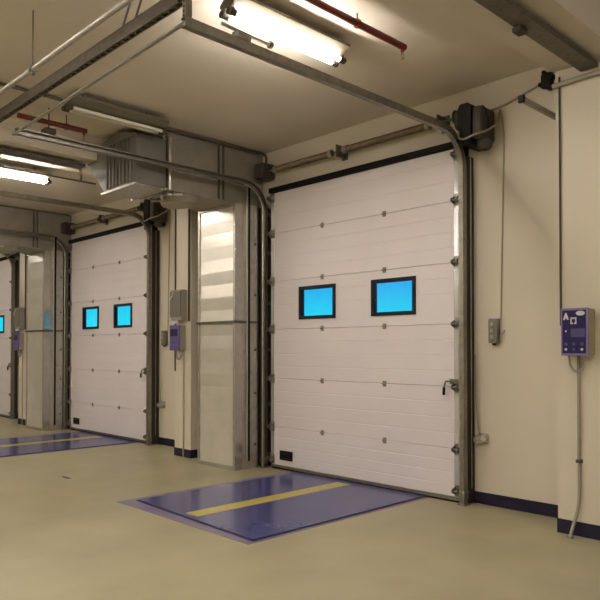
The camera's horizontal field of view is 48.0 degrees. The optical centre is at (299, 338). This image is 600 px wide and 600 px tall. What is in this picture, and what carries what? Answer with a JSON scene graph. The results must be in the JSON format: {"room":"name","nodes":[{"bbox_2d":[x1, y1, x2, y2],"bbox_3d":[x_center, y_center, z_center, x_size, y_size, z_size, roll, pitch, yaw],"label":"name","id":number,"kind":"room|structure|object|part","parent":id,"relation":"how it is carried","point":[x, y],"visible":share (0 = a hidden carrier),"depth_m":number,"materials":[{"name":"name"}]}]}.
{"room":"distribution center","nodes":[
{"label":"distribution center","id":0,"kind":"room"},
{"bbox_2d":[0,0,541,215],"bbox_3d":[-6.563,-2.616,6.216,13.170,0.250,30.000,1,-1,-44],"label":"ceiling","id":1,"kind":"structure","parent":0,"point":[205,87],"depth_m":6.32,"materials":[{"name":"paint"}]},
{"bbox_2d":[0,164,51,184],"bbox_3d":[-4.066,-2.341,9.368,1.230,0.196,0.215,1,-1,-44],"label":"lamp","id":2,"kind":"object","parent":1,"relation":"attached to","point":[4,172],"visible":0.97,"depth_m":9.52,"materials":[{"name":"white"}]},
{"bbox_2d":[0,205,70,222],"bbox_3d":[-8.860,-2.358,8.721,12.366,0.176,0.044,1,-1,-44],"label":"conduit","id":3,"kind":"object","parent":1,"relation":"attached to","point":[0,205],"visible":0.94,"depth_m":12.52,"materials":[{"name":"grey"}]},
{"bbox_2d":[0,206,70,253],"bbox_3d":[-5.489,-1.975,12.716,1.956,0.780,1.230,1,-1,-44],"label":"duct","id":4,"kind":"object","parent":1,"relation":"attached to","point":[10,218],"visible":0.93,"depth_m":12.47,"materials":[{"name":"metal"}]},
{"bbox_2d":[2,154,80,174],"bbox_3d":[-6.926,-2.414,5.624,10.830,0.172,0.072,1,-1,-44],"label":"pipe","id":5,"kind":"object","parent":1,"relation":"attached to","point":[2,154],"visible":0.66,"depth_m":9.09,"materials":[{"name":"grey metal"}]},
{"bbox_2d":[0,166,95,184],"bbox_3d":[-3.979,-2.281,7.992,3.360,0.362,0.028,1,-1,-44],"label":"conduit","id":6,"kind":"object","parent":1,"relation":"hanging from","point":[80,180],"visible":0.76,"depth_m":8.70,"materials":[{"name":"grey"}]},
{"bbox_2d":[41,108,55,134],"bbox_3d":[-2.700,-2.329,7.248,0.120,0.290,0.130,1,-1,-44],"label":"junction box","id":7,"kind":"object","parent":1,"relation":"hanging from","point":[47,130],"visible":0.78,"depth_m":7.22,"materials":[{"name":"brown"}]},
{"bbox_2d":[17,112,87,139],"bbox_3d":[-2.692,-2.355,7.362,0.770,0.232,0.072,1,-1,-44],"label":"pipe","id":8,"kind":"object","parent":1,"relation":"attached to","point":[65,126],"visible":1,"depth_m":7.37,"materials":[{"name":"red metal"}]},
{"bbox_2d":[0,0,133,95],"bbox_3d":[-3.714,-2.233,6.884,0.060,0.495,10.000,1,-1,-44],"label":"ceiling pipe","id":9,"kind":"object","parent":1,"relation":"hanging from","point":[32,68],"visible":1,"depth_m":4.78,"materials":[{"name":"metal"}]},
{"bbox_3d":[-2.043,-2.294,5.162,0.011,0.430,0.011,0,-1,-22],"label":"hanger rod","id":10,"kind":"part","parent":9,"relation":"part of","materials":[{"name":"metal"}]},
{"bbox_2d":[0,0,181,122],"bbox_3d":[-4.003,-2.292,7.760,0.114,0.353,9.340,1,-1,-44],"label":"channel","id":11,"kind":"object","parent":1,"relation":"hanging from","point":[162,9],"visible":0.98,"depth_m":5.15,"materials":[{"name":"metal"}]},
{"bbox_3d":[-1.274,-2.382,4.961,0.094,0.265,0.018,1,-1,-44],"label":"hanger rod","id":12,"kind":"part","parent":11,"relation":"part of","materials":[{"name":"metal"}]},
{"bbox_3d":[-1.149,-2.384,4.832,0.094,0.265,0.018,1,-1,-44],"label":"hanger rod","id":13,"kind":"part","parent":11,"relation":"part of","materials":[{"name":"metal"}]},
{"bbox_2d":[61,94,169,135],"bbox_3d":[-1.922,-2.378,7.143,1.170,0.196,0.215,1,-1,-44],"label":"lamp","id":14,"kind":"object","parent":1,"relation":"attached to","point":[85,106],"visible":0.99,"depth_m":7.08,"materials":[{"name":"glowing white lamp tube"},{"name":"white painted metal"}]},
{"bbox_2d":[0,82,266,162],"bbox_3d":[-4.873,-2.423,4.606,12.360,0.170,0.032,1,-1,-44],"label":"conduit","id":15,"kind":"object","parent":1,"relation":"attached to","point":[1,83],"visible":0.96,"depth_m":8.09,"materials":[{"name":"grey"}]},
{"bbox_2d":[87,131,262,211],"bbox_3d":[-1.577,-2.041,8.682,1.956,0.780,1.230,1,-1,-44],"label":"duct","id":16,"kind":"object","parent":1,"relation":"hanging from","point":[120,177],"visible":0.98,"depth_m":8.15,"materials":[{"name":"metal"}]},
{"bbox_3d":[-1.961,-1.737,7.977,0.350,0.020,0.680,1,-1,-44],"label":"plate","id":17,"kind":"part","parent":16,"relation":"part of","materials":[{"name":"metal"}]},
{"bbox_2d":[168,137,171,190],"bbox_3d":[-1.517,-2.034,7.862,0.044,0.620,0.042,1,-1,-44],"label":"vertical pipe","id":18,"kind":"object","parent":16,"relation":"attached to","point":[169,138],"visible":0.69,"depth_m":7.84,"materials":[{"name":"silver metal"}]},
{"bbox_2d":[182,0,191,17],"bbox_3d":[-0.726,-2.292,4.346,0.046,0.459,0.044,1,-1,-44],"label":"hanger","id":19,"kind":"object","parent":1,"relation":"hanging from","point":[186,4],"visible":1,"depth_m":4.33,"materials":[{"name":"grey metal"}]},
{"bbox_2d":[219,0,349,66],"bbox_3d":[-0.084,-2.409,5.262,1.230,0.196,0.215,1,-1,-44],"label":"lamp","id":20,"kind":"object","parent":1,"relation":"attached to","point":[255,12],"visible":1,"depth_m":5.18,"materials":[{"name":"glowing white lamp tube"},{"name":"white painted metal"}]},
{"bbox_2d":[303,0,406,59],"bbox_3d":[-3.081,-2.472,1.789,11.010,0.182,0.072,1,-1,-44],"label":"pipe","id":21,"kind":"object","parent":1,"relation":"attached to","point":[356,22],"visible":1,"depth_m":5.19,"materials":[{"name":"red metal"}]},
{"bbox_2d":[0,66,557,504],"bbox_3d":[-2.008,-0.369,10.597,0.120,4.100,30.000,1,-1,-44],"label":"wall","id":22,"kind":"structure","parent":0,"point":[516,376],"depth_m":6.42,"materials":[{"name":"paint"}]},
{"bbox_2d":[3,254,18,418],"bbox_3d":[-7.326,-0.089,13.532,3.418,3.637,0.115,1,-1,-44],"label":"door track","id":23,"kind":"object","parent":22,"relation":"attached to","point":[14,368],"visible":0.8,"depth_m":14.59,"materials":[{"name":"grey metal"}]},
{"bbox_2d":[0,259,15,417],"bbox_3d":[-7.200,0.014,15.642,0.123,3.498,2.840,1,-1,-44],"label":"door","id":24,"kind":"structure","parent":23,"relation":"attached to","point":[5,266],"depth_m":14.99,"materials":[{"name":"paint"}]},
{"bbox_3d":[-7.174,0.933,15.652,0.040,0.608,2.780,1,-1,-44],"label":"panel","id":25,"kind":"part","parent":24,"relation":"part of","materials":[{"name":"paint"}]},
{"bbox_3d":[-7.174,1.476,15.643,0.040,0.472,2.780,1,-1,-44],"label":"panel","id":26,"kind":"part","parent":24,"relation":"part of","materials":[{"name":"paint"}]},
{"bbox_3d":[-7.174,-0.907,15.682,0.040,0.608,2.780,1,-1,-44],"label":"panel","id":27,"kind":"part","parent":24,"relation":"part of","materials":[{"name":"paint"}]},
{"bbox_3d":[-7.174,-0.297,15.672,0.040,0.607,2.780,1,-1,-44],"label":"panel","id":28,"kind":"part","parent":24,"relation":"part of","materials":[{"name":"paint"}]},
{"bbox_3d":[-7.174,0.318,15.662,0.040,0.617,2.780,1,-1,-44],"label":"panel","id":29,"kind":"part","parent":24,"relation":"part of","materials":[{"name":"paint"}]},
{"bbox_3d":[-7.174,-1.474,15.691,0.040,0.520,2.780,1,-1,-44],"label":"panel","id":30,"kind":"part","parent":24,"relation":"part of","materials":[{"name":"paint"}]},
{"bbox_2d":[7,252,18,260],"bbox_3d":[-6.094,-1.883,14.496,0.347,0.435,0.340,1,-1,-44],"label":"operator","id":31,"kind":"object","parent":22,"relation":"attached to","point":[15,256],"visible":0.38,"depth_m":14.40,"materials":[{"name":"black plastic"}]},
{"bbox_2d":[13,307,24,330],"bbox_3d":[-5.628,-0.377,13.506,0.127,0.470,0.265,1,-1,-44],"label":"electrical box","id":32,"kind":"object","parent":22,"relation":"attached to","point":[19,313],"visible":1,"depth_m":13.44,"materials":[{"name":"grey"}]},
{"bbox_3d":[-5.656,-0.412,13.481,0.017,0.360,0.258,1,-1,-44],"label":"lid","id":33,"kind":"part","parent":32,"relation":"part of","materials":[{"name":"grey"}]},
{"bbox_2d":[14,332,23,356],"bbox_3d":[-5.634,0.130,13.505,0.125,0.492,0.245,1,-1,-44],"label":"control box","id":34,"kind":"object","parent":22,"relation":"attached to","point":[18,337],"visible":1,"depth_m":13.44,"materials":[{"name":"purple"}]},
{"bbox_3d":[-5.664,0.061,13.477,0.022,0.355,0.245,1,-1,-44],"label":"lid","id":35,"kind":"part","parent":34,"relation":"part of","materials":[{"name":"blue"}]},
{"bbox_2d":[18,253,19,363],"bbox_3d":[-5.690,-0.769,13.650,0.020,2.600,0.020,1,-1,-44],"label":"cable","id":36,"kind":"object","parent":22,"relation":"attached to","point":[19,253],"visible":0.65,"depth_m":13.65,"materials":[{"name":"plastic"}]},
{"bbox_2d":[18,418,25,424],"bbox_3d":[-5.763,1.680,14.022,0.456,0.115,1.446,1,-1,-44],"label":"baseboard","id":37,"kind":"structure","parent":22,"relation":"attached to","point":[19,419],"depth_m":13.50,"materials":[{"name":"blue paint"}]},
{"bbox_2d":[18,253,26,419],"bbox_3d":[-5.398,-0.179,13.680,0.450,3.820,0.390,1,-1,-44],"label":"trim","id":38,"kind":"structure","parent":22,"relation":"attached to","point":[22,256],"depth_m":13.53,"materials":[{"name":"paint"}]},
{"bbox_2d":[22,350,22,424],"bbox_3d":[-5.544,0.981,13.471,0.020,1.494,0.020,0,-1,-22],"label":"conduit","id":39,"kind":"object","parent":22,"relation":"attached to","point":[22,350],"visible":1,"depth_m":13.46,"materials":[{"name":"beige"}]},
{"bbox_2d":[25,254,25,328],"bbox_3d":[-5.455,-1.123,13.410,0.026,1.900,0.026,0,-1,-22],"label":"cable","id":40,"kind":"object","parent":22,"relation":"attached to","point":[25,254],"visible":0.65,"depth_m":13.40,"materials":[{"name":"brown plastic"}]},
{"bbox_2d":[0,228,69,429],"bbox_3d":[-5.491,-0.120,11.697,3.338,3.637,0.235,1,-1,-44],"label":"door track","id":41,"kind":"object","parent":22,"relation":"attached to","point":[66,348],"visible":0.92,"depth_m":12.73,"materials":[{"name":"silver metal"}]},
{"bbox_2d":[0,147,85,168],"bbox_3d":[-3.175,-2.134,7.892,1.340,0.100,0.160,1,-1,-44],"label":"cable tray","id":42,"kind":"object","parent":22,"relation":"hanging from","point":[7,151],"visible":1,"depth_m":7.95,"materials":[{"name":"metal"}]},
{"bbox_2d":[0,117,105,170],"bbox_3d":[-5.905,-2.366,5.317,12.870,0.280,0.540,1,-1,-44],"label":"beam","id":43,"kind":"structure","parent":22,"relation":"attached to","point":[7,127],"depth_m":7.88,"materials":[{"name":"paint"}]},
{"bbox_2d":[0,190,159,445],"bbox_3d":[-3.490,-0.154,9.577,3.418,3.637,0.115,1,-1,-44],"label":"door track","id":44,"kind":"object","parent":22,"relation":"attached to","point":[153,238],"visible":0.94,"depth_m":10.63,"materials":[{"name":"grey metal"}]},
{"bbox_2d":[66,225,151,443],"bbox_3d":[-3.364,-0.051,11.687,0.123,3.498,2.840,1,-1,-44],"label":"door","id":45,"kind":"structure","parent":44,"relation":"attached to","point":[107,368],"depth_m":11.63,"materials":[{"name":"paint"}]},
{"bbox_3d":[-4.136,1.529,12.466,0.020,0.115,0.220,1,-1,-44],"label":"lift handle","id":46,"kind":"part","parent":45,"relation":"part of","materials":[{"name":"black plastic"}]},
{"bbox_3d":[-3.338,1.411,11.688,0.040,0.472,2.780,1,-1,-44],"label":"panel","id":47,"kind":"part","parent":45,"relation":"part of","materials":[{"name":"paint"}]},
{"bbox_3d":[-3.338,0.253,11.707,0.040,0.617,2.780,1,-1,-44],"label":"panel","id":48,"kind":"part","parent":45,"relation":"part of","materials":[{"name":"paint"}]},
{"bbox_3d":[-3.338,0.869,11.697,0.040,0.608,2.780,1,-1,-44],"label":"panel","id":49,"kind":"part","parent":45,"relation":"part of","materials":[{"name":"paint"}]},
{"bbox_3d":[-3.338,-0.972,11.727,0.040,0.608,2.780,1,-1,-44],"label":"panel","id":50,"kind":"part","parent":45,"relation":"part of","materials":[{"name":"paint"}]},
{"bbox_3d":[-3.338,-0.362,11.717,0.040,0.607,2.780,1,-1,-44],"label":"panel","id":51,"kind":"part","parent":45,"relation":"part of","materials":[{"name":"paint"}]},
{"bbox_3d":[-3.338,-1.539,11.736,0.040,0.520,2.780,1,-1,-44],"label":"panel","id":52,"kind":"part","parent":45,"relation":"part of","materials":[{"name":"paint"}]},
{"bbox_2d":[61,202,143,234],"bbox_3d":[-3.416,-2.109,11.823,0.227,0.200,3.040,1,-1,-44],"label":"shaft","id":53,"kind":"object","parent":22,"relation":"attached to","point":[66,228],"visible":0.88,"depth_m":12.11,"materials":[{"name":"metal"}]},
{"bbox_3d":[-4.419,-2.092,12.857,0.226,0.200,0.160,1,-1,-44],"label":"plate","id":54,"kind":"part","parent":53,"relation":"part of","materials":[{"name":"black metal"}]},
{"bbox_2d":[68,222,142,243],"bbox_3d":[-3.319,-1.831,11.759,0.173,0.059,2.820,1,-1,-44],"label":"seal","id":55,"kind":"object","parent":22,"relation":"attached to","point":[139,224],"visible":0.5,"depth_m":11.66,"materials":[{"name":"black rubber"}]},
{"bbox_2d":[15,127,271,467],"bbox_3d":[-1.530,-0.187,7.613,3.338,3.637,0.235,1,-1,-44],"label":"door track","id":56,"kind":"object","parent":22,"relation":"attached to","point":[264,212],"visible":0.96,"depth_m":8.64,"materials":[{"name":"silver metal"}]},
{"bbox_2d":[12,20,184,135],"bbox_3d":[-1.752,-1.988,5.390,0.028,0.034,2.992,1,-1,-42],"label":"bar","id":57,"kind":"object","parent":56,"relation":"attached to","point":[182,24],"visible":1,"depth_m":5.05,"materials":[{"name":"metal"}]},
{"bbox_2d":[142,199,167,227],"bbox_3d":[-2.258,-1.948,10.541,0.347,0.435,0.340,1,-1,-44],"label":"operator","id":58,"kind":"object","parent":22,"relation":"attached to","point":[155,215],"visible":0.88,"depth_m":10.46,"materials":[{"name":"black plastic"}]},
{"bbox_3d":[-2.205,-1.966,10.503,0.270,0.310,0.102,1,-1,-44],"label":"motor","id":59,"kind":"part","parent":58,"relation":"part of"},
{"bbox_2d":[157,353,164,407],"bbox_3d":[-2.188,0.664,10.614,0.090,0.865,0.140,1,-1,-44],"label":"cord keeper","id":60,"kind":"object","parent":22,"relation":"attached to","point":[160,404],"visible":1,"depth_m":10.62,"materials":[{"name":"metal"}]},
{"bbox_3d":[-2.210,0.625,10.649,0.053,0.786,0.015,-1,-1,32],"label":"cord","id":61,"kind":"part","parent":60,"relation":"part of","materials":[{"name":"grey plastic"}]},
{"bbox_2d":[161,330,167,346],"bbox_3d":[-2.128,0.008,10.568,0.083,0.255,0.095,1,-1,-44],"label":"station","id":62,"kind":"object","parent":22,"relation":"attached to","point":[164,334],"visible":1,"depth_m":10.54,"materials":[{"name":"grey"}]},
{"bbox_2d":[167,209,169,331],"bbox_3d":[-2.058,-1.103,10.558,0.016,2.006,0.069,1,-1,-44],"label":"conduit","id":63,"kind":"object","parent":22,"relation":"attached to","point":[169,209],"visible":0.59,"depth_m":10.55,"materials":[{"name":"beige metal"}]},
{"bbox_2d":[174,209,175,370],"bbox_3d":[-1.778,-0.835,9.616,0.020,2.600,0.020,1,-1,-44],"label":"cable","id":64,"kind":"object","parent":22,"relation":"attached to","point":[175,209],"visible":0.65,"depth_m":9.61,"materials":[{"name":"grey plastic"}]},
{"bbox_2d":[159,437,196,457],"bbox_3d":[-1.889,1.614,10.028,0.456,0.115,1.556,1,-1,-44],"label":"baseboard","id":65,"kind":"structure","parent":22,"relation":"attached to","point":[162,441],"depth_m":9.54,"materials":[{"name":"blue paint"}]},
{"bbox_2d":[169,289,186,323],"bbox_3d":[-1.715,-0.443,9.472,0.127,0.470,0.265,1,-1,-44],"label":"electrical box","id":66,"kind":"object","parent":22,"relation":"attached to","point":[178,298],"visible":1,"depth_m":9.41,"materials":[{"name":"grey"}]},
{"bbox_3d":[-1.744,-0.478,9.447,0.017,0.360,0.258,1,-1,-44],"label":"lid","id":67,"kind":"part","parent":66,"relation":"part of","materials":[{"name":"grey metal"}]},
{"bbox_2d":[170,325,185,359],"bbox_3d":[-1.722,0.064,9.471,0.125,0.492,0.245,1,-1,-44],"label":"control box","id":68,"kind":"object","parent":22,"relation":"attached to","point":[177,332],"visible":1,"depth_m":9.41,"materials":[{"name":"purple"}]},
{"bbox_3d":[-1.751,-0.006,9.443,0.022,0.355,0.245,1,-1,-44],"label":"lid","id":69,"kind":"part","parent":68,"relation":"part of","materials":[{"name":"blue"}]},
{"bbox_2d":[182,350,183,456],"bbox_3d":[-1.631,0.915,9.437,0.020,1.494,0.020,0,-1,-22],"label":"conduit","id":70,"kind":"object","parent":22,"relation":"attached to","point":[183,350],"visible":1,"depth_m":9.43,"materials":[{"name":"beige metal"}]},
{"bbox_2d":[175,208,197,449],"bbox_3d":[-1.486,-0.245,9.646,0.450,3.820,0.390,1,-1,-44],"label":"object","id":71,"kind":"structure","parent":22,"relation":"attached to","point":[191,352],"depth_m":9.42,"materials":[{"name":"paint"}]},
{"bbox_2d":[188,209,189,320],"bbox_3d":[-1.543,-1.189,9.376,0.026,1.900,0.026,0,-1,-22],"label":"cable","id":72,"kind":"object","parent":22,"relation":"attached to","point":[188,209],"visible":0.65,"depth_m":9.36,"materials":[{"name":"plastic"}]},
{"bbox_2d":[181,16,474,505],"bbox_3d":[0.471,-0.221,5.493,3.418,3.637,0.115,1,-1,-44],"label":"door track","id":73,"kind":"object","parent":22,"relation":"attached to","point":[465,163],"visible":0.99,"depth_m":6.52,"materials":[{"name":"grey metal"}]},
{"bbox_2d":[221,21,273,48],"bbox_3d":[-0.365,-2.093,4.696,0.445,0.078,0.070,1,-1,-44],"label":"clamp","id":74,"kind":"object","parent":73,"relation":"on","point":[237,32],"visible":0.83,"depth_m":4.64,"materials":[{"name":"silver metal"}]},
{"bbox_3d":[-0.403,-2.081,4.659,0.120,0.052,0.070,1,-1,-44],"label":"plate","id":75,"kind":"part","parent":74,"relation":"part of","materials":[{"name":"grey metal"}]},
{"bbox_2d":[266,149,458,502],"bbox_3d":[0.597,-0.118,7.603,0.123,3.498,2.840,1,-1,-44],"label":"door","id":76,"kind":"structure","parent":73,"relation":"attached to","point":[361,394],"depth_m":7.44,"materials":[{"name":"paint"}]},
{"bbox_3d":[-0.175,1.462,8.381,0.020,0.115,0.220,1,-1,-44],"label":"lift handle","id":77,"kind":"part","parent":76,"relation":"part of","materials":[{"name":"black plastic"}]},
{"bbox_3d":[0.623,-1.606,7.652,0.040,0.520,2.780,1,-1,-44],"label":"panel","id":78,"kind":"part","parent":76,"relation":"part of","materials":[{"name":"paint"}]},
{"bbox_3d":[0.623,-1.039,7.643,0.040,0.608,2.780,1,-1,-44],"label":"panel","id":79,"kind":"part","parent":76,"relation":"part of","materials":[{"name":"paint"}]},
{"bbox_3d":[0.623,-0.429,7.633,0.040,0.607,2.780,1,-1,-44],"label":"panel","id":80,"kind":"part","parent":76,"relation":"part of","materials":[{"name":"paint"}]},
{"bbox_3d":[0.623,0.186,7.622,0.040,0.617,2.780,1,-1,-44],"label":"panel","id":81,"kind":"part","parent":76,"relation":"part of","materials":[{"name":"paint"}]},
{"bbox_3d":[0.623,0.801,7.612,0.040,0.608,2.780,1,-1,-44],"label":"panel","id":82,"kind":"part","parent":76,"relation":"part of","materials":[{"name":"paint"}]},
{"bbox_3d":[0.623,1.344,7.604,0.040,0.472,2.780,1,-1,-44],"label":"panel","id":83,"kind":"part","parent":76,"relation":"part of","materials":[{"name":"paint"}]},
{"bbox_2d":[255,110,457,181],"bbox_3d":[0.545,-2.176,7.739,0.227,0.200,3.040,1,-1,-44],"label":"shaft","id":84,"kind":"object","parent":22,"relation":"attached to","point":[266,172],"visible":0.94,"depth_m":7.82,"materials":[{"name":"metal"}]},
{"bbox_3d":[-0.458,-2.159,8.773,0.226,0.200,0.160,1,-1,-44],"label":"plate","id":85,"kind":"part","parent":84,"relation":"part of","materials":[{"name":"black metal"}]},
{"bbox_2d":[269,142,468,193],"bbox_3d":[0.642,-1.898,7.675,0.173,0.059,2.820,1,-1,-44],"label":"seal","id":86,"kind":"object","parent":22,"relation":"attached to","point":[446,146],"visible":0.57,"depth_m":7.45,"materials":[{"name":"black rubber"}]},
{"bbox_2d":[454,102,500,151],"bbox_3d":[1.696,-2.015,6.463,0.347,0.435,0.340,1,-1,-44],"label":"operator","id":87,"kind":"object","parent":22,"relation":"attached to","point":[474,125],"visible":1,"depth_m":6.38,"materials":[{"name":"black plastic"}]},
{"bbox_3d":[1.749,-2.033,6.426,0.270,0.310,0.102,1,-1,-44],"label":"motor","id":88,"kind":"part","parent":87,"relation":"part of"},
{"bbox_2d":[473,355,488,443],"bbox_3d":[1.752,0.597,6.552,0.090,0.865,0.140,1,-1,-44],"label":"conduit","id":89,"kind":"object","parent":22,"relation":"attached to","point":[480,438],"visible":1,"depth_m":6.55,"materials":[{"name":"metal"}]},
{"bbox_3d":[1.730,0.558,6.587,0.053,0.786,0.015,-1,-1,32],"label":"cord","id":90,"kind":"part","parent":89,"relation":"part of","materials":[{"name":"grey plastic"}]},
{"bbox_3d":[1.781,0.975,6.570,0.015,0.100,0.115,1,-1,-44],"label":"plate","id":91,"kind":"part","parent":89,"relation":"part of","materials":[{"name":"metal"}]},
{"bbox_3d":[1.783,0.969,6.520,0.058,0.058,0.060,1,-1,-44],"label":"knob","id":92,"kind":"part","parent":89,"relation":"part of","materials":[{"name":"silver metal"}]},
{"bbox_2d":[488,318,504,344],"bbox_3d":[1.880,-0.060,6.436,0.083,0.255,0.159,1,-1,-44],"label":"station","id":93,"kind":"object","parent":22,"relation":"attached to","point":[494,333],"visible":1,"depth_m":6.43,"materials":[{"name":"grey plastic"}]},
{"bbox_2d":[498,112,504,320],"bbox_3d":[1.927,-1.170,6.449,0.016,2.006,0.069,1,-1,-44],"label":"conduit","id":94,"kind":"object","parent":22,"relation":"attached to","point":[498,112],"visible":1,"depth_m":6.44,"materials":[{"name":"beige metal"}]},
{"bbox_2d":[490,85,537,110],"bbox_3d":[2.112,-2.285,6.272,0.022,0.172,0.822,1,-1,-44],"label":"cable","id":95,"kind":"object","parent":22,"relation":"attached to","point":[535,87],"visible":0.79,"depth_m":6.37,"materials":[{"name":"grey metal"}]},
{"bbox_2d":[438,0,599,73],"bbox_3d":[-1.993,-2.432,1.284,12.870,0.280,0.540,1,-1,-44],"label":"beam","id":96,"kind":"structure","parent":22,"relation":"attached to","point":[577,21],"depth_m":4.83,"materials":[{"name":"paint"}]},
{"bbox_2d":[474,0,597,71],"bbox_3d":[-1.782,-2.240,1.443,11.400,0.100,0.160,1,-1,-44],"label":"cable tray","id":97,"kind":"object","parent":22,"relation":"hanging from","point":[523,22],"visible":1,"depth_m":4.76,"materials":[{"name":"metal"}]},
{"bbox_2d":[474,491,599,539],"bbox_3d":[2.047,1.548,5.968,0.456,0.115,1.486,1,-1,-44],"label":"baseboard","id":98,"kind":"structure","parent":22,"relation":"attached to","point":[586,530],"depth_m":6.14,"materials":[{"name":"blue paint"}]},
{"bbox_2d":[518,94,555,119],"bbox_3d":[2.075,-1.992,5.848,0.665,0.060,0.054,1,-1,-44],"label":"bracket arm","id":99,"kind":"object","parent":22,"relation":"attached to","point":[521,98],"visible":0.89,"depth_m":5.78,"materials":[{"name":"grey metal"}]},
{"bbox_2d":[538,70,554,90],"bbox_3d":[2.240,-2.332,6.111,0.070,0.187,0.150,1,-1,-44],"label":"block","id":100,"kind":"object","parent":22,"relation":"attached to","point":[547,78],"visible":0.93,"depth_m":6.08,"materials":[{"name":"black plastic"}]},
{"bbox_2d":[558,77,561,325],"bbox_3d":[2.149,-1.132,5.574,0.018,2.060,0.018,1,-1,-44],"label":"cable","id":101,"kind":"object","parent":22,"relation":"attached to","point":[559,100],"visible":0.85,"depth_m":5.57,"materials":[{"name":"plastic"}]},
{"bbox_2d":[566,356,582,538],"bbox_3d":[2.202,0.869,5.415,0.145,1.461,0.056,0,-1,-16],"label":"conduit","id":102,"kind":"object","parent":22,"relation":"attached to","point":[579,461],"visible":0.97,"depth_m":5.42,"materials":[{"name":"grey metal"}]},
{"bbox_2d":[552,69,599,89],"bbox_3d":[2.242,-2.099,5.473,0.044,0.052,0.396,1,-1,-44],"label":"conduit","id":103,"kind":"object","parent":22,"relation":"attached to","point":[596,72],"visible":1,"depth_m":5.46,"materials":[{"name":"grey metal"}]},
{"bbox_2d":[555,58,599,525],"bbox_3d":[2.427,-0.311,5.612,0.450,3.820,0.390,1,-1,-44],"label":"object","id":104,"kind":"structure","parent":22,"relation":"attached to","point":[580,100],"depth_m":5.47,"materials":[{"name":"paint"}]},
{"bbox_2d":[561,307,594,371],"bbox_3d":[2.220,0.018,5.385,0.157,0.514,0.218,1,-1,-44],"label":"control box","id":105,"kind":"object","parent":22,"relation":"attached to","point":[577,324],"visible":1,"depth_m":5.33,"materials":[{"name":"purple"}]},
{"bbox_3d":[2.177,-0.050,5.344,0.026,0.378,0.218,1,-1,-44],"label":"lid","id":106,"kind":"part","parent":105,"relation":"part of","materials":[{"name":"blue plastic"}]},
{"bbox_2d":[0,416,599,599],"bbox_3d":[-6.563,1.707,6.145,13.170,0.202,30.000,1,-1,-44],"label":"floor","id":107,"kind":"structure","parent":0,"point":[65,534],"depth_m":5.10,"materials":[{"name":"brown concrete"}]},
{"bbox_2d":[25,237,63,430],"bbox_3d":[-4.776,-0.081,12.898,0.637,3.600,0.812,1,-1,-44],"label":"column","id":108,"kind":"structure","parent":107,"relation":"on","point":[44,331],"depth_m":12.59,"materials":[{"name":"metal"}]},
{"bbox_3d":[-4.562,-0.137,12.557,0.036,3.500,0.018,1,-1,-44],"label":"slotted rail","id":109,"kind":"part","parent":108,"relation":"part of","materials":[{"name":"grey metal"}]},
{"bbox_2d":[0,431,138,457],"bbox_3d":[-4.164,1.677,10.793,2.375,0.014,2.030,1,-1,-44],"label":"dock leveler","id":110,"kind":"object","parent":107,"relation":"on","point":[26,445],"visible":1,"depth_m":10.81,"materials":[{"name":"purple paint"}]},
{"bbox_2d":[196,186,258,470],"bbox_3d":[-0.864,-0.148,8.864,0.637,3.600,0.812,1,-1,-44],"label":"column","id":111,"kind":"structure","parent":107,"relation":"on","point":[228,234],"depth_m":8.58,"materials":[{"name":"metal"}]},
{"bbox_3d":[-0.649,-0.203,8.523,0.036,3.500,0.018,1,-1,-44],"label":"slotted rail","id":112,"kind":"part","parent":111,"relation":"part of","materials":[{"name":"grey metal"}]},
{"bbox_2d":[117,471,428,544],"bbox_3d":[-0.251,1.611,6.758,2.375,0.014,2.030,1,-1,-44],"label":"dock leveler","id":113,"kind":"object","parent":107,"relation":"on","point":[258,509],"visible":1,"depth_m":6.54,"materials":[{"name":"purple paint"}]}
]}

